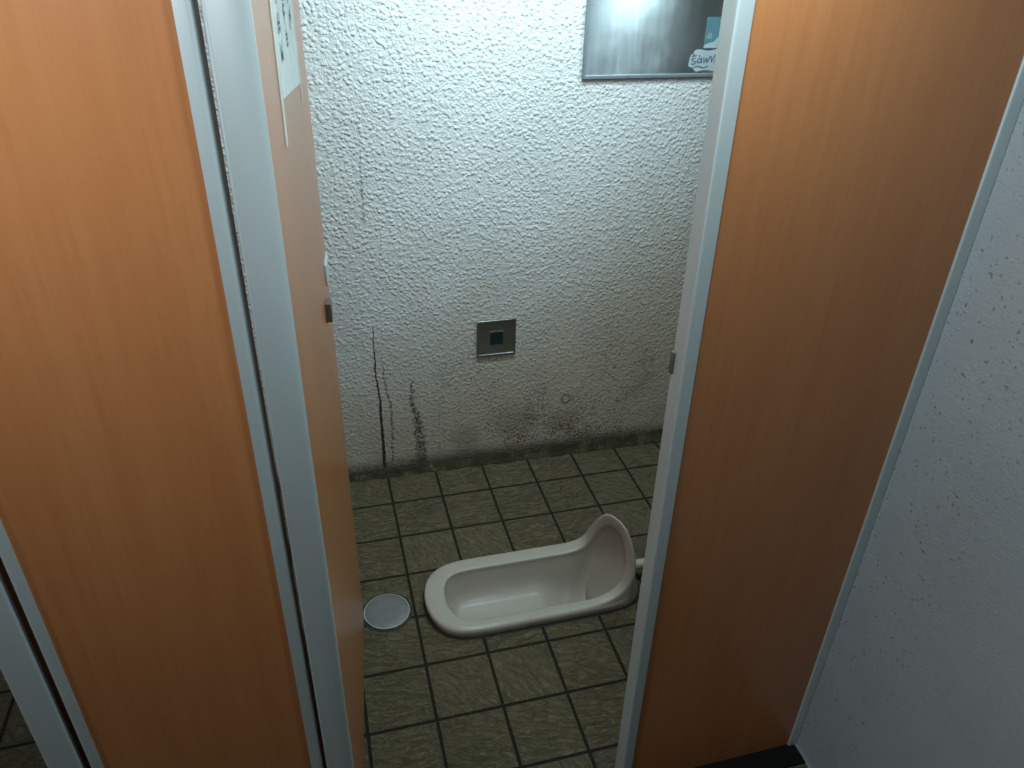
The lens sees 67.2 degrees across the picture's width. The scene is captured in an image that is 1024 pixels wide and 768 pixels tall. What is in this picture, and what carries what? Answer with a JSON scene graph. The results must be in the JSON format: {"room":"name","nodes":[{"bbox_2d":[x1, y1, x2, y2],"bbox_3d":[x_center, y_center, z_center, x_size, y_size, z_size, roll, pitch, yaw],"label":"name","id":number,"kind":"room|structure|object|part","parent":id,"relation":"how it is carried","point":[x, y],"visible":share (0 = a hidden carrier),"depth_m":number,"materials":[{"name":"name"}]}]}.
{"room":"public restroom","nodes":[
{"label":"public restroom","id":0,"kind":"room"},
{"bbox_2d":[0,443,807,767],"bbox_3d":[-0.391,1.098,1.295,4.400,0.220,3.000,-7,32,-13],"label":"floor","id":1,"kind":"structure","parent":0,"point":[552,696],"depth_m":1.87,"materials":[{"name":"tile"}]},
{"bbox_2d":[0,0,325,767],"bbox_3d":[-0.463,0.059,0.913,0.328,1.950,0.048,-7,32,-13],"label":"wall","id":2,"kind":"structure","parent":1,"relation":"on","point":[145,553],"depth_m":0.88,"materials":[{"name":"brown wood"}]},
{"bbox_2d":[0,557,90,767],"bbox_3d":[-0.745,-0.040,1.080,0.043,1.918,0.575,-10,33,-18],"label":"hinged door","id":3,"kind":"structure","parent":2,"relation":"in","point":[23,666],"depth_m":1.05,"materials":[{"name":"grey metal"}]},
{"bbox_2d":[200,0,363,767],"bbox_3d":[-0.314,-0.089,1.183,0.053,1.918,0.575,-4,32,-9],"label":"hinged door","id":4,"kind":"structure","parent":2,"relation":"in","point":[274,186],"depth_m":0.98,"materials":[{"name":"brown wood"}]},
{"bbox_2d":[269,0,302,147],"bbox_3d":[-0.286,-0.530,0.932,0.001,0.414,0.292,-4,32,-9],"label":"paper notice","id":5,"kind":"object","parent":4,"relation":"attached to","point":[281,11],"visible":1,"depth_m":0.96,"materials":[{"name":"white paper"}]},
{"bbox_3d":[-0.339,-0.210,1.407,0.004,0.042,0.064,-4,32,-9],"label":"latch plate","id":6,"kind":"part","parent":4,"relation":"part of","materials":[{"name":"silver metal"}]},
{"bbox_2d":[363,593,412,631],"bbox_3d":[-0.316,0.574,1.946,0.128,0.005,0.128,-7,32,-13],"label":"floor drain","id":7,"kind":"object","parent":1,"relation":"on","point":[385,612],"visible":0.96,"depth_m":1.94,"materials":[{"name":"silver metal"}]},
{"bbox_2d":[423,514,643,639],"bbox_3d":[0.138,0.483,2.020,0.748,0.333,0.258,-7,32,-13],"label":"toilet","id":8,"kind":"object","parent":1,"relation":"on","point":[593,574],"visible":0.99,"depth_m":2.05,"materials":[{"name":"ceramic"}]},
{"bbox_2d":[615,0,1023,767],"bbox_3d":[0.429,-0.032,1.106,0.426,1.950,0.085,-7,32,-13],"label":"wall","id":9,"kind":"structure","parent":1,"relation":"on","point":[853,152],"depth_m":1.08,"materials":[{"name":"brown wood"}]},
{"bbox_3d":[0.238,-0.018,1.073,0.040,1.950,0.032,-7,32,-13],"label":"door post","id":10,"kind":"part","parent":9,"relation":"part of","materials":[{"name":"white metal"}]},
{"bbox_2d":[197,0,712,485],"bbox_3d":[-0.717,-0.781,1.754,4.400,2.600,0.150,-7,32,-13],"label":"wall","id":11,"kind":"structure","parent":0,"point":[469,172],"depth_m":2.09,"materials":[{"name":"paint"}]},
{"bbox_2d":[279,429,662,492],"bbox_3d":[-0.968,0.343,2.264,3.500,0.039,0.036,-7,32,-13],"label":"trim","id":12,"kind":"structure","parent":11,"relation":"attached to","point":[644,438],"depth_m":2.52,"materials":[{"name":"grey tile"}]},
{"bbox_2d":[477,318,515,356],"bbox_3d":[-0.046,-0.136,2.263,0.117,0.117,0.008,-7,32,-13],"label":"sensor","id":13,"kind":"object","parent":11,"relation":"attached to","point":[495,337],"visible":1,"depth_m":2.26,"materials":[{"name":"grey metal"}]},
{"bbox_2d":[581,0,723,79],"bbox_3d":[0.398,-1.030,1.849,0.446,0.556,0.010,-7,32,-13],"label":"window","id":14,"kind":"structure","parent":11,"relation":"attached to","point":[624,39],"depth_m":1.93,"materials":[{"name":"glass"}]},
{"bbox_2d":[795,100,1023,767],"bbox_3d":[0.972,0.099,0.356,0.254,2.570,1.770,-7,32,-13],"label":"wall","id":15,"kind":"structure","parent":0,"point":[923,667],"depth_m":1.17,"materials":[{"name":"paint"}]}
]}

